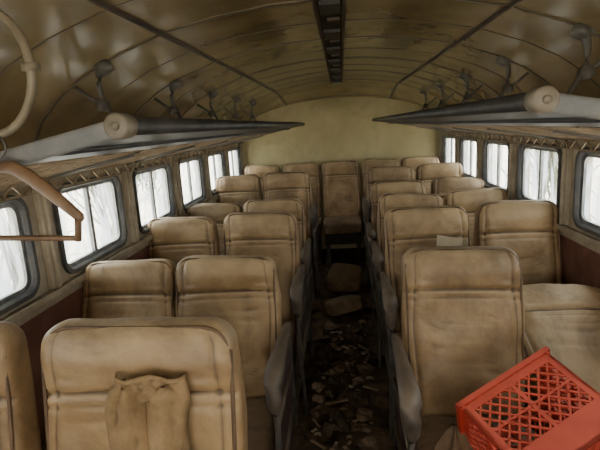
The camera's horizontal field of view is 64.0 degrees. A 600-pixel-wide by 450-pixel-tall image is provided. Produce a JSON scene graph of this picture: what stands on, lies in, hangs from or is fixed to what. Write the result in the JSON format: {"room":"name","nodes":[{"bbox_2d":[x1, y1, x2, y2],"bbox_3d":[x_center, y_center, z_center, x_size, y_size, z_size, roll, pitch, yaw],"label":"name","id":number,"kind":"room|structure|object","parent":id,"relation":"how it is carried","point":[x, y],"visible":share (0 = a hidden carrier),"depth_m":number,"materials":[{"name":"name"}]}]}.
{"room":"vehicle interior","nodes":[
{"label":"vehicle interior","id":0,"kind":"room"},
{"bbox_2d":[0,144,237,443],"bbox_3d":[-0.983,0.440,2.431,0.060,1.480,7.100,-2,12,5],"label":"wall","id":1,"kind":"structure","parent":0,"point":[68,305],"depth_m":1.90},
{"bbox_2d":[0,195,39,315],"bbox_3d":[-1.057,0.133,1.532,0.044,0.395,0.615,-2,12,5],"label":"window","id":2,"kind":"structure","parent":1,"relation":"in","point":[26,259],"depth_m":1.77,"materials":[{"name":"glass"}]},
{"bbox_2d":[31,187,62,288],"bbox_3d":[-0.999,0.047,1.909,0.038,0.420,0.060,-2,12,5],"label":"trim","id":3,"kind":"structure","parent":1,"relation":"attached to","point":[41,203],"depth_m":1.89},
{"bbox_2d":[0,0,134,75],"bbox_3d":[0.084,-0.433,1.317,2.344,0.547,0.008,-2,12,5],"label":"trim","id":4,"kind":"structure","parent":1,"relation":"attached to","point":[104,10],"depth_m":1.35,"materials":[{"name":"metal"}]},
{"bbox_2d":[52,173,127,273],"bbox_3d":[-0.993,-0.027,2.292,0.044,0.395,0.615,-2,12,5],"label":"window","id":5,"kind":"structure","parent":1,"relation":"in","point":[108,246],"depth_m":2.31,"materials":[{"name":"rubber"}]},
{"bbox_2d":[0,195,218,323],"bbox_3d":[-0.953,0.184,2.374,0.030,0.030,7.100,-2,12,5],"label":"trim","id":6,"kind":"structure","parent":1,"relation":"attached to","point":[32,306],"depth_m":1.97,"materials":[{"name":"brown wood"}]},
{"bbox_2d":[0,142,242,191],"bbox_3d":[-0.986,-0.261,2.283,0.020,0.030,7.100,-2,12,5],"label":"trim","id":7,"kind":"structure","parent":1,"relation":"attached to","point":[152,160],"depth_m":2.29,"materials":[{"name":"brown wood"}]},
{"bbox_2d":[122,166,139,241],"bbox_3d":[-0.935,-0.113,2.669,0.038,0.420,0.060,-2,12,5],"label":"trim","id":8,"kind":"structure","parent":1,"relation":"attached to","point":[127,177],"depth_m":2.65,"materials":[{"name":"brown wood"}]},
{"bbox_2d":[132,162,175,233],"bbox_3d":[-0.929,-0.188,3.053,0.044,0.395,0.615,-2,12,5],"label":"window","id":9,"kind":"structure","parent":1,"relation":"in","point":[168,189],"depth_m":3.12,"materials":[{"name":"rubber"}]},
{"bbox_2d":[171,157,183,215],"bbox_3d":[-0.871,-0.274,3.430,0.038,0.420,0.060,-2,12,5],"label":"trim","id":10,"kind":"structure","parent":1,"relation":"attached to","point":[175,166],"depth_m":3.41,"materials":[{"name":"brown wood"}]},
{"bbox_2d":[178,154,205,210],"bbox_3d":[-0.865,-0.348,3.814,0.044,0.395,0.615,-2,12,5],"label":"window","id":11,"kind":"structure","parent":1,"relation":"in","point":[199,171],"depth_m":3.92,"materials":[{"name":"white glass"}]},
{"bbox_2d":[202,151,211,199],"bbox_3d":[-0.807,-0.434,4.191,0.038,0.420,0.060,-2,12,5],"label":"trim","id":12,"kind":"structure","parent":1,"relation":"attached to","point":[205,157],"depth_m":4.17,"materials":[{"name":"brown wood"}]},
{"bbox_2d":[208,150,225,195],"bbox_3d":[-0.802,-0.508,4.574,0.044,0.395,0.615,-2,12,5],"label":"window","id":13,"kind":"structure","parent":1,"relation":"in","point":[219,155],"depth_m":4.66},
{"bbox_2d":[224,147,230,175],"bbox_3d":[-0.744,-0.594,4.951,0.038,0.420,0.060,-2,12,5],"label":"trim","id":14,"kind":"structure","parent":1,"relation":"attached to","point":[226,153],"depth_m":4.92,"materials":[{"name":"brown wood"}]},
{"bbox_2d":[228,146,241,175],"bbox_3d":[-0.738,-0.668,5.335,0.044,0.395,0.615,-2,12,5],"label":"window","id":15,"kind":"structure","parent":1,"relation":"in","point":[237,158],"depth_m":5.51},
{"bbox_2d":[239,144,244,174],"bbox_3d":[-0.682,-0.751,5.692,0.038,0.420,0.060,-2,12,5],"label":"trim","id":16,"kind":"structure","parent":1,"relation":"attached to","point":[240,145],"depth_m":5.67,"materials":[{"name":"brown wood"}]},
{"bbox_2d":[33,0,599,141],"bbox_3d":[0.116,-0.513,1.697,2.344,0.547,0.022,-2,12,5],"label":"trim","id":17,"kind":"structure","parent":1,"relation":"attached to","point":[79,79],"depth_m":1.68,"materials":[{"name":"metal"}]},
{"bbox_2d":[241,86,432,118],"bbox_3d":[0.404,-1.216,5.124,2.344,0.508,0.008,-2,12,5],"label":"trim","id":18,"kind":"structure","parent":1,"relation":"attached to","point":[340,86],"depth_m":5.07,"materials":[{"name":"metal"}]},
{"bbox_2d":[248,95,429,120],"bbox_3d":[0.438,-1.261,5.511,2.344,0.439,0.022,-2,12,5],"label":"trim","id":19,"kind":"structure","parent":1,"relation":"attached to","point":[336,95],"depth_m":5.46,"materials":[{"name":"metal"}]},
{"bbox_2d":[231,79,447,119],"bbox_3d":[0.371,-1.152,4.740,2.344,0.543,0.022,-2,12,5],"label":"trim","id":20,"kind":"structure","parent":1,"relation":"attached to","point":[348,79],"depth_m":4.68,"materials":[{"name":"metal"}]},
{"bbox_2d":[211,70,468,118],"bbox_3d":[0.307,-0.994,3.979,2.344,0.547,0.022,-2,12,5],"label":"trim","id":21,"kind":"structure","parent":1,"relation":"attached to","point":[345,70],"depth_m":3.91,"materials":[{"name":"metal"}]},
{"bbox_2d":[197,64,483,118],"bbox_3d":[0.275,-0.914,3.599,2.344,0.547,0.008,-2,12,5],"label":"trim","id":22,"kind":"structure","parent":1,"relation":"attached to","point":[355,64],"depth_m":3.54,"materials":[{"name":"metal"}]},
{"bbox_2d":[223,75,457,117],"bbox_3d":[0.339,-1.074,4.359,2.344,0.547,0.008,-2,12,5],"label":"trim","id":23,"kind":"structure","parent":1,"relation":"attached to","point":[343,75],"depth_m":4.30,"materials":[{"name":"metal"}]},
{"bbox_2d":[182,57,498,116],"bbox_3d":[0.243,-0.834,3.219,2.344,0.547,0.022,-2,12,5],"label":"trim","id":24,"kind":"structure","parent":1,"relation":"attached to","point":[349,57],"depth_m":3.15,"materials":[{"name":"metal"}]},
{"bbox_2d":[161,48,522,116],"bbox_3d":[0.211,-0.753,2.838,2.344,0.547,0.008,-2,12,5],"label":"trim","id":25,"kind":"structure","parent":1,"relation":"attached to","point":[351,48],"depth_m":2.77,"materials":[{"name":"metal"}]},
{"bbox_2d":[134,35,550,116],"bbox_3d":[0.179,-0.673,2.458,2.344,0.547,0.022,-2,12,5],"label":"trim","id":26,"kind":"structure","parent":1,"relation":"attached to","point":[515,63],"depth_m":2.39,"materials":[{"name":"metal"}]},
{"bbox_2d":[91,19,599,124],"bbox_3d":[0.147,-0.593,2.078,2.344,0.547,0.008,-2,12,5],"label":"trim","id":27,"kind":"structure","parent":1,"relation":"attached to","point":[367,19],"depth_m":2.01,"materials":[{"name":"metal"}]},
{"bbox_2d":[0,0,599,150],"bbox_3d":[0.151,-0.601,2.117,2.340,0.545,7.100,-2,12,5],"label":"ceiling","id":28,"kind":"structure","parent":0,"point":[67,56],"depth_m":2.00,"materials":[{"name":"brown wood"}]},
{"bbox_2d":[0,59,304,201],"bbox_3d":[-0.526,-0.646,3.059,0.818,0.467,4.471,-2,12,5],"label":"luggage rack","id":29,"kind":"object","parent":28,"relation":"attached to","point":[124,139],"visible":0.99,"depth_m":1.54,"materials":[{"name":"grey metal"}]},
{"bbox_2d":[0,10,40,137],"bbox_3d":[-0.606,-0.294,0.927,0.256,0.251,0.020,1,12,20],"label":"hoop","id":30,"kind":"object","parent":29,"relation":"on","point":[30,66],"visible":1,"depth_m":0.89},
{"bbox_2d":[0,136,83,241],"bbox_3d":[-0.549,-0.067,0.888,0.332,0.200,0.017,0,12,15],"label":"hanger","id":31,"kind":"object","parent":29,"relation":"hanging from","point":[23,173],"visible":1,"depth_m":0.86,"materials":[{"name":"brown wood"}]},
{"bbox_2d":[87,0,286,105],"bbox_3d":[-0.455,-0.722,2.142,0.020,0.124,7.100,-2,12,5],"label":"trim","id":32,"kind":"structure","parent":28,"relation":"attached to","point":[101,3],"depth_m":1.72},
{"bbox_2d":[311,0,345,83],"bbox_3d":[0.113,-0.814,1.806,0.116,0.059,6.575,-2,12,5],"label":"trim","id":33,"kind":"structure","parent":28,"relation":"attached to","point":[330,15],"depth_m":2.16,"materials":[{"name":"black metal"}]},
{"bbox_2d":[389,0,521,98],"bbox_3d":[0.739,-0.772,2.031,0.020,0.124,7.100,-2,12,5],"label":"trim","id":34,"kind":"structure","parent":28,"relation":"attached to","point":[512,3],"depth_m":2.10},
{"bbox_2d":[372,23,599,152],"bbox_3d":[0.988,-0.714,2.939,0.811,0.467,4.412,-2,12,5],"label":"luggage rack","id":35,"kind":"object","parent":28,"relation":"attached to","point":[544,112],"visible":0.99,"depth_m":1.60,"materials":[{"name":"grey metal"}]},
{"bbox_2d":[242,97,438,248],"bbox_3d":[0.489,-0.544,5.740,2.340,1.898,0.001,-2,12,5],"label":"wall","id":36,"kind":"structure","parent":0,"point":[334,129],"depth_m":5.63,"materials":[{"name":"beige paint"}]},
{"bbox_2d":[312,248,371,309],"bbox_3d":[0.471,0.514,5.068,2.340,0.100,1.750,-2,12,5],"label":"floor","id":37,"kind":"structure","parent":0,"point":[342,255],"depth_m":4.77,"materials":[{"name":"black"}]},
{"bbox_2d":[215,174,262,208],"bbox_3d":[-0.577,0.108,4.408,0.450,1.086,0.598,-2,12,5],"label":"seat","id":38,"kind":"object","parent":37,"relation":"on","point":[239,189],"visible":0.27,"depth_m":4.48,"materials":[{"name":"beige leather"}]},
{"bbox_2d":[244,165,280,195],"bbox_3d":[-0.421,-0.110,5.394,0.442,1.096,0.601,-2,12,5],"label":"seat","id":39,"kind":"object","parent":37,"relation":"on","point":[260,170],"visible":0.19,"depth_m":5.47,"materials":[{"name":"beige leather"}]},
{"bbox_2d":[263,172,319,294],"bbox_3d":[-0.085,0.086,4.352,0.536,1.091,0.657,-2,12,5],"label":"seat","id":40,"kind":"object","parent":37,"relation":"on","point":[276,185],"visible":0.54,"depth_m":4.45,"materials":[{"name":"beige leather"}]},
{"bbox_2d":[283,162,322,264],"bbox_3d":[0.024,-0.127,5.354,0.441,1.092,0.600,-2,12,5],"label":"seat","id":41,"kind":"object","parent":37,"relation":"on","point":[312,169],"visible":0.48,"depth_m":5.42,"materials":[{"name":"beige leather"}]},
{"bbox_2d":[318,217,321,233],"bbox_3d":[0.025,0.004,5.310,0.417,0.148,0.460,-2,12,5],"label":"seat cushion","id":42,"kind":"object","parent":41,"relation":"on","point":[319,219],"depth_m":5.18,"materials":[{"name":"leather"}]},
{"bbox_2d":[322,161,362,263],"bbox_3d":[0.467,-0.144,5.313,0.438,1.090,0.599,-2,12,5],"label":"seat","id":43,"kind":"object","parent":37,"relation":"on","point":[342,224],"visible":1,"depth_m":5.38,"materials":[{"name":"beige leather"}]},
{"bbox_2d":[323,215,361,234],"bbox_3d":[0.468,-0.015,5.269,0.417,0.147,0.460,-2,12,5],"label":"seat cushion","id":44,"kind":"object","parent":43,"relation":"on","point":[332,224],"depth_m":5.07,"materials":[{"name":"leather"}]},
{"bbox_2d":[326,263,362,291],"bbox_3d":[0.422,0.496,4.512,0.318,0.223,0.334,1,12,20],"label":"cushion","id":45,"kind":"object","parent":37,"relation":"on","point":[341,276],"visible":0.98,"depth_m":4.42,"materials":[{"name":"leather"}]},
{"bbox_2d":[361,159,398,255],"bbox_3d":[0.909,-0.164,5.272,0.434,1.093,0.601,-2,12,5],"label":"seat","id":46,"kind":"object","parent":37,"relation":"on","point":[366,164],"visible":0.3,"depth_m":5.36,"materials":[{"name":"beige leather"}]},
{"bbox_2d":[362,166,414,286],"bbox_3d":[0.842,0.015,4.457,0.539,1.077,0.698,-2,12,5],"label":"seat","id":47,"kind":"object","parent":37,"relation":"on","point":[385,173],"visible":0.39,"depth_m":4.55,"materials":[{"name":"beige leather"}]},
{"bbox_2d":[401,156,439,179],"bbox_3d":[1.351,-0.181,5.231,0.432,1.089,0.598,-2,12,5],"label":"seat","id":48,"kind":"object","parent":37,"relation":"on","point":[414,162],"visible":0.15,"depth_m":5.30,"materials":[{"name":"beige leather"}]},
{"bbox_2d":[416,162,462,193],"bbox_3d":[1.341,-0.017,4.460,0.446,1.080,0.628,-2,12,5],"label":"seat","id":49,"kind":"object","parent":37,"relation":"on","point":[425,173],"visible":0.18,"depth_m":4.54,"materials":[{"name":"beige leather"}]},
{"bbox_2d":[291,308,546,449],"bbox_3d":[0.256,1.123,2.471,2.340,0.021,7.100,-2,12,5],"label":"floor","id":50,"kind":"structure","parent":0,"point":[380,406],"depth_m":2.98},
{"bbox_2d":[0,321,41,449],"bbox_3d":[-0.916,0.869,1.118,0.446,1.160,0.586,-2,12,5],"label":"seat","id":51,"kind":"object","parent":50,"relation":"on","point":[19,426],"visible":1,"depth_m":1.21,"materials":[{"name":"beige leather"}]},
{"bbox_2d":[41,259,176,449],"bbox_3d":[-0.764,0.729,2.025,0.452,1.052,0.665,-2,12,5],"label":"seat","id":52,"kind":"object","parent":50,"relation":"on","point":[143,287],"visible":0.27,"depth_m":2.12,"materials":[{"name":"beige leather"}]},
{"bbox_2d":[41,439,46,449],"bbox_3d":[-0.774,0.847,1.946,0.426,0.148,0.460,-2,12,5],"label":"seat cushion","id":53,"kind":"object","parent":52,"relation":"on","point":[44,446],"depth_m":1.81,"materials":[{"name":"leather"}]},
{"bbox_2d":[40,317,247,449],"bbox_3d":[-0.372,0.852,1.078,0.579,1.145,0.669,-2,12,5],"label":"seat","id":54,"kind":"object","parent":50,"relation":"on","point":[80,358],"visible":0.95,"depth_m":1.18,"materials":[{"name":"beige leather"}]},
{"bbox_2d":[104,372,191,449],"bbox_3d":[-0.357,0.563,1.129,0.219,0.439,0.100,-2,12,5],"label":"bag","id":55,"kind":"object","parent":54,"relation":"on","point":[147,412],"visible":1,"depth_m":1.11,"materials":[{"name":"beige fabric"}]},
{"bbox_2d":[147,217,219,264],"bbox_3d":[-0.713,0.538,2.811,0.443,1.102,0.612,-2,12,5],"label":"seat","id":56,"kind":"object","parent":50,"relation":"on","point":[174,239],"visible":0.23,"depth_m":2.89,"materials":[{"name":"beige leather"}]},
{"bbox_2d":[185,203,242,254],"bbox_3d":[-0.647,0.413,3.469,0.446,1.075,0.660,-2,12,5],"label":"seat","id":57,"kind":"object","parent":50,"relation":"on","point":[217,212],"visible":0.16,"depth_m":3.56,"materials":[{"name":"beige leather"}]},
{"bbox_2d":[175,255,297,449],"bbox_3d":[-0.282,0.709,1.941,0.536,1.067,0.684,-2,12,5],"label":"seat","id":58,"kind":"object","parent":50,"relation":"on","point":[243,291],"visible":0.68,"depth_m":2.04,"materials":[{"name":"beige leather"}]},
{"bbox_2d":[246,397,274,449],"bbox_3d":[-0.308,0.827,1.903,0.444,0.147,0.460,-2,12,5],"label":"seat cushion","id":59,"kind":"object","parent":58,"relation":"on","point":[260,425],"depth_m":1.84,"materials":[{"name":"leather"}]},
{"bbox_2d":[223,212,309,415],"bbox_3d":[-0.208,0.516,2.752,0.523,1.108,0.679,-2,12,5],"label":"seat","id":60,"kind":"object","parent":50,"relation":"on","point":[274,235],"visible":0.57,"depth_m":2.85,"materials":[{"name":"beige leather"}]},
{"bbox_2d":[282,319,296,361],"bbox_3d":[-0.240,0.653,2.726,0.444,0.147,0.460,-2,12,5],"label":"seat cushion","id":61,"kind":"object","parent":60,"relation":"on","point":[292,321],"depth_m":2.67,"materials":[{"name":"leather"}]},
{"bbox_2d":[243,199,314,357],"bbox_3d":[-0.157,0.395,3.384,0.531,1.086,0.697,-2,12,5],"label":"seat","id":62,"kind":"object","parent":50,"relation":"on","point":[293,206],"visible":0.31,"depth_m":3.49,"materials":[{"name":"beige leather"}]},
{"bbox_2d":[310,439,325,449],"bbox_3d":[0.093,1.119,2.449,0.099,0.007,0.014,8,16,44],"label":"wood splinter","id":63,"kind":"object","parent":50,"relation":"on","point":[312,440],"visible":1,"depth_m":2.44,"materials":[{"name":"wood"}]},
{"bbox_2d":[314,432,321,436],"bbox_3d":[0.096,1.102,2.530,0.044,0.008,0.038,0,12,18],"label":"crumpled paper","id":64,"kind":"object","parent":50,"relation":"on","point":[318,434],"visible":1,"depth_m":2.53,"materials":[{"name":"beige paper"}]},
{"bbox_2d":[312,382,324,392],"bbox_3d":[0.113,1.002,2.980,0.085,0.021,0.112,-11,14,-33],"label":"scrap","id":65,"kind":"object","parent":50,"relation":"on","point":[317,386],"visible":1,"depth_m":2.98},
{"bbox_2d":[312,394,324,402],"bbox_3d":[0.108,1.030,2.854,0.091,0.017,0.069,4,14,33],"label":"scrap","id":66,"kind":"object","parent":50,"relation":"on","point":[317,398],"visible":1,"depth_m":2.85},
{"bbox_2d":[313,332,328,339],"bbox_3d":[0.165,0.850,3.672,0.119,0.034,0.119,1,13,23],"label":"torn vinyl","id":67,"kind":"object","parent":50,"relation":"on","point":[319,335],"visible":1,"depth_m":3.69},
{"bbox_2d":[310,405,332,417],"bbox_3d":[0.115,1.054,2.732,0.097,0.018,0.137,8,16,43],"label":"scrap","id":68,"kind":"object","parent":50,"relation":"on","point":[319,410],"visible":1,"depth_m":2.73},
{"bbox_2d":[324,320,339,329],"bbox_3d":[0.259,0.803,3.855,0.133,0.041,0.132,4,14,34],"label":"torn vinyl","id":69,"kind":"object","parent":50,"relation":"on","point":[329,325],"visible":1,"depth_m":3.87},
{"bbox_2d":[328,342,338,348],"bbox_3d":[0.241,0.884,3.531,0.075,0.014,0.106,-12,14,-35],"label":"scrap","id":70,"kind":"object","parent":50,"relation":"on","point":[332,344],"visible":0.84,"depth_m":3.53,"materials":[{"name":"brown"}]},
{"bbox_2d":[320,409,351,436],"bbox_3d":[0.190,1.047,2.542,0.172,0.099,0.106,-5,12,-6],"label":"rag","id":71,"kind":"object","parent":50,"relation":"on","point":[339,422],"visible":1,"depth_m":2.53,"materials":[{"name":"brown fabric"}]},
{"bbox_2d":[327,374,346,383],"bbox_3d":[0.232,0.958,3.025,0.128,0.075,0.110,-3,12,2],"label":"rag","id":72,"kind":"object","parent":50,"relation":"on","point":[332,379],"visible":1,"depth_m":3.02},
{"bbox_2d":[329,365,344,374],"bbox_3d":[0.245,0.955,3.174,0.097,0.018,0.137,1,12,21],"label":"scrap","id":73,"kind":"object","parent":50,"relation":"on","point":[337,369],"visible":0.98,"depth_m":3.17,"materials":[{"name":"brown"}]},
{"bbox_2d":[325,397,348,404],"bbox_3d":[0.216,1.035,2.816,0.142,0.011,0.020,-6,12,-14],"label":"wood splinter","id":74,"kind":"object","parent":50,"relation":"on","point":[342,399],"visible":1,"depth_m":2.81,"materials":[{"name":"wood"}]},
{"bbox_2d":[329,407,353,418],"bbox_3d":[0.229,1.054,2.697,0.141,0.019,0.099,-6,12,-13],"label":"scrap","id":75,"kind":"object","parent":50,"relation":"on","point":[348,413],"visible":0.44,"depth_m":2.69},
{"bbox_2d":[324,294,362,315],"bbox_3d":[0.369,0.684,4.104,0.309,0.190,0.265,-6,12,-14],"label":"cushion","id":76,"kind":"object","parent":50,"relation":"on","point":[340,305],"visible":1,"depth_m":3.99,"materials":[{"name":"leather"}]},
{"bbox_2d":[339,348,359,360],"bbox_3d":[0.343,0.899,3.353,0.142,0.044,0.143,5,14,36],"label":"torn vinyl","id":77,"kind":"object","parent":50,"relation":"on","point":[349,354],"visible":1,"depth_m":3.35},
{"bbox_2d":[352,376,363,384],"bbox_3d":[0.364,0.979,3.021,0.078,0.019,0.102,-3,12,3],"label":"scrap","id":78,"kind":"object","parent":50,"relation":"on","point":[357,380],"visible":1,"depth_m":3.03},
{"bbox_2d":[352,423,370,432],"bbox_3d":[0.322,1.079,2.557,0.111,0.015,0.078,-4,12,0],"label":"scrap","id":79,"kind":"object","parent":50,"relation":"on","point":[363,427],"visible":0.98,"depth_m":2.55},
{"bbox_2d":[358,319,365,324],"bbox_3d":[0.506,0.789,3.910,0.067,0.016,0.088,-5,12,-9],"label":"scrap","id":80,"kind":"object","parent":50,"relation":"on","point":[361,321],"visible":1,"depth_m":3.92,"materials":[{"name":"brown"}]},
{"bbox_2d":[357,408,371,421],"bbox_3d":[0.357,1.051,2.679,0.091,0.017,0.128,-4,12,-4],"label":"scrap","id":81,"kind":"object","parent":50,"relation":"on","point":[363,414],"visible":1,"depth_m":2.67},
{"bbox_2d":[356,364,375,372],"bbox_3d":[0.437,0.938,3.163,0.115,0.033,0.115,-11,14,-33],"label":"torn vinyl","id":82,"kind":"object","parent":50,"relation":"on","point":[362,368],"visible":1,"depth_m":3.17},
{"bbox_2d":[363,353,370,362],"bbox_3d":[0.462,0.918,3.309,0.018,0.010,0.132,1,12,22],"label":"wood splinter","id":83,"kind":"object","parent":50,"relation":"on","point":[368,354],"visible":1,"depth_m":3.31,"materials":[{"name":"wood"}]},
{"bbox_2d":[358,435,379,449],"bbox_3d":[0.346,1.102,2.415,0.102,0.025,0.117,-10,13,-28],"label":"torn vinyl","id":84,"kind":"object","parent":50,"relation":"on","point":[368,442],"visible":1,"depth_m":2.42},
{"bbox_2d":[363,385,377,390],"bbox_3d":[0.430,0.998,2.937,0.097,0.007,0.014,4,14,34],"label":"wood splinter","id":85,"kind":"object","parent":50,"relation":"on","point":[364,386],"visible":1,"depth_m":2.94,"materials":[{"name":"wood"}]},
{"bbox_2d":[366,180,426,327],"bbox_3d":[0.788,0.238,3.794,0.535,1.114,0.688,-2,12,5],"label":"seat","id":86,"kind":"object","parent":50,"relation":"on","point":[378,189],"visible":0.32,"depth_m":3.89,"materials":[{"name":"beige leather"}]},
{"bbox_2d":[371,193,442,367],"bbox_3d":[0.741,0.370,3.195,0.536,1.103,0.690,-2,12,5],"label":"seat","id":87,"kind":"object","parent":50,"relation":"on","point":[387,201],"visible":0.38,"depth_m":3.30,"materials":[{"name":"beige leather"}]},
{"bbox_2d":[380,205,470,437],"bbox_3d":[0.671,0.508,2.476,0.518,1.131,0.664,-2,12,5],"label":"seat","id":88,"kind":"object","parent":50,"relation":"on","point":[405,228],"visible":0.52,"depth_m":2.57,"materials":[{"name":"beige leather"}]},
{"bbox_2d":[395,330,401,340],"bbox_3d":[0.712,0.652,2.448,0.444,0.147,0.460,-2,12,5],"label":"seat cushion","id":89,"kind":"object","parent":88,"relation":"on","point":[398,332],"depth_m":2.56,"materials":[{"name":"leather"}]},
{"bbox_2d":[436,235,467,245],"bbox_3d":[0.773,0.114,2.451,0.170,0.128,0.077,-2,12,6],"label":"cardboard piece","id":90,"kind":"object","parent":88,"relation":"on","point":[441,240],"visible":0.39,"depth_m":2.46,"materials":[{"name":"beige cardboard"}]},
{"bbox_2d":[431,177,484,204],"bbox_3d":[1.297,0.202,3.794,0.445,1.124,0.627,-2,12,5],"label":"seat","id":91,"kind":"object","parent":50,"relation":"on","point":[440,186],"visible":0.2,"depth_m":3.88,"materials":[{"name":"beige leather"}]},
{"bbox_2d":[391,246,537,449],"bbox_3d":[0.597,0.681,1.719,0.536,1.106,0.681,-2,12,5],"label":"seat","id":92,"kind":"object","parent":50,"relation":"on","point":[463,307],"visible":0.81,"depth_m":1.82,"materials":[{"name":"beige leather"}]},
{"bbox_2d":[433,423,472,449],"bbox_3d":[0.489,0.705,1.503,0.152,0.182,0.120,-8,13,-23],"label":"bag","id":93,"kind":"object","parent":92,"relation":"on","point":[451,439],"visible":0.89,"depth_m":1.48,"materials":[{"name":"fabric"}]},
{"bbox_2d":[416,415,537,449],"bbox_3d":[0.627,0.815,1.681,0.444,0.147,0.460,-2,12,5],"label":"seat cushion","id":94,"kind":"object","parent":92,"relation":"on","point":[433,427],"depth_m":1.75,"materials":[{"name":"leather"}]},
{"bbox_2d":[455,346,599,449],"bbox_3d":[0.695,0.617,1.413,0.434,0.437,0.351,-7,12,-18],"label":"crate","id":95,"kind":"object","parent":92,"relation":"on","point":[580,430],"visible":0.96,"depth_m":1.37,"materials":[{"name":"red plastic"}]},
{"bbox_2d":[444,187,507,245],"bbox_3d":[1.238,0.340,3.195,0.452,1.102,0.656,-2,12,5],"label":"seat","id":96,"kind":"object","parent":50,"relation":"on","point":[468,200],"visible":0.13,"depth_m":3.29,"materials":[{"name":"beige leather"}]},
{"bbox_2d":[473,199,561,398],"bbox_3d":[1.182,0.473,2.474,0.446,1.138,0.629,-2,12,5],"label":"seat","id":97,"kind":"object","parent":50,"relation":"on","point":[527,228],"visible":0.42,"depth_m":2.56,"materials":[{"name":"beige leather"}]},
{"bbox_2d":[522,283,599,427],"bbox_3d":[1.129,0.764,1.812,0.464,0.843,1.026,-2,12,5],"label":"seat","id":98,"kind":"object","parent":50,"relation":"on","point":[563,318],"visible":0.36,"depth_m":2.00,"materials":[{"name":"beige leather"}]},
{"bbox_2d":[443,132,599,287],"bbox_3d":[1.405,0.339,2.210,0.060,1.480,7.100,-2,12,5],"label":"wall","id":99,"kind":"structure","parent":0,"point":[580,261],"depth_m":2.41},
{"bbox_2d":[439,132,442,162],"bbox_3d":[1.609,-0.847,5.480,0.038,0.420,0.060,-2,12,5],"label":"trim","id":100,"kind":"structure","parent":99,"relation":"attached to","point":[440,133],"depth_m":5.45,"materials":[{"name":"brown wood"}]},
{"bbox_2d":[443,134,454,162],"bbox_3d":[1.606,-0.767,5.118,0.044,0.395,0.615,-2,12,5],"label":"window","id":101,"kind":"structure","parent":99,"relation":"in","point":[451,139],"depth_m":5.25,"materials":[{"name":"glass"}]},
{"bbox_2d":[455,133,458,162],"bbox_3d":[1.547,-0.691,4.739,0.038,0.420,0.060,-2,12,5],"label":"trim","id":102,"kind":"structure","parent":99,"relation":"attached to","point":[456,138],"depth_m":4.71,"materials":[{"name":"brown wood"}]},
{"bbox_2d":[459,136,476,176],"bbox_3d":[1.542,-0.607,4.357,0.044,0.395,0.615,-2,12,5],"label":"window","id":103,"kind":"structure","parent":99,"relation":"in","point":[462,144],"depth_m":4.47,"materials":[{"name":"glass"}]},
{"bbox_2d":[476,135,482,178],"bbox_3d":[1.484,-0.530,3.978,0.038,0.420,0.060,-2,12,5],"label":"trim","id":104,"kind":"structure","parent":99,"relation":"attached to","point":[479,142],"depth_m":3.95,"materials":[{"name":"brown wood"}]},
{"bbox_2d":[482,138,508,192],"bbox_3d":[1.478,-0.447,3.596,0.044,0.395,0.615,-2,12,5],"label":"window","id":105,"kind":"structure","parent":99,"relation":"in","point":[495,174],"depth_m":3.70,"materials":[{"name":"glass"}]},
{"bbox_2d":[508,138,516,199],"bbox_3d":[1.420,-0.370,3.218,0.038,0.420,0.060,-2,12,5],"label":"trim","id":106,"kind":"structure","parent":99,"relation":"attached to","point":[512,146],"depth_m":3.20,"materials":[{"name":"brown wood"}]},
{"bbox_2d":[439,130,597,144],"bbox_3d":[1.323,-0.358,2.070,0.020,0.030,7.100,-2,12,5],"label":"trim","id":107,"kind":"structure","parent":99,"relation":"attached to","point":[519,137],"depth_m":2.74,"materials":[{"name":"brown wood"}]},
{"bbox_2d":[516,141,561,208],"bbox_3d":[1.415,-0.286,2.836,0.044,0.395,0.615,-2,12,5],"label":"window","id":108,"kind":"structure","parent":99,"relation":"in","point":[523,160],"depth_m":2.91,"materials":[{"name":"glass"}]},
{"bbox_2d":[559,142,572,224],"bbox_3d":[1.356,-0.210,2.457,0.038,0.420,0.060,-2,12,5],"label":"trim","id":109,"kind":"structure","parent":99,"relation":"attached to","point":[567,155],"depth_m":2.44,"materials":[{"name":"brown wood"}]},
{"bbox_2d":[556,223,599,248],"bbox_3d":[1.345,0.087,2.162,0.030,0.030,7.100,-2,12,5],"label":"trim","id":110,"kind":"structure","parent":99,"relation":"attached to","point":[590,240],"depth_m":2.31,"materials":[{"name":"brown wood"}]},
{"bbox_2d":[572,147,599,237],"bbox_3d":[1.351,-0.126,2.075,0.044,0.395,0.615,-2,12,5],"label":"window","id":111,"kind":"structure","parent":99,"relation":"in","point":[583,173],"depth_m":2.32,"materials":[{"name":"glass"}]},
{"label":"outside","id":112,"kind":"structure","parent":0,"visible":0},
{"bbox_2d":[3,139,599,283],"bbox_3d":[0.299,2.132,2.475,120.000,0.100,120.000,-2,12,5],"label":"ground","id":113,"kind":"structure","parent":112,"point":[72,245],"depth_m":18.83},
{"bbox_2d":[1,207,84,289],"bbox_3d":[-3.283,0.494,5.079,2.432,2.482,2.326,-4,12,-4],"label":"dry shrub","id":114,"kind":"object","parent":113,"relation":"on","point":[13,272],"visible":0.06,"depth_m":5.00,"materials":[{"name":"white plant"}]},
{"bbox_2d":[66,171,156,236],"bbox_3d":[-4.586,-1.009,11.260,3.727,3.063,3.361,-4,12,-1],"label":"dry shrub","id":115,"kind":"object","parent":113,"relation":"on","point":[91,189],"visible":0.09,"depth_m":11.38,"materials":[{"name":"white plant"}]},
{"bbox_2d":[136,171,159,194],"bbox_3d":[-6.205,-3.087,19.516,3.586,3.985,4.425,-2,12,7],"label":"dry shrub","id":116,"kind":"object","parent":113,"relation":"on","point":[146,182],"visible":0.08,"depth_m":19.50,"materials":[{"name":"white plant"}]},
{"bbox_2d":[502,150,599,200],"bbox_3d":[6.313,-1.845,12.083,3.727,3.063,3.361,-2,12,7],"label":"dry shrub","id":117,"kind":"object","parent":113,"relation":"on","point":[552,156],"visible":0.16,"depth_m":11.75,"materials":[{"name":"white plant"}]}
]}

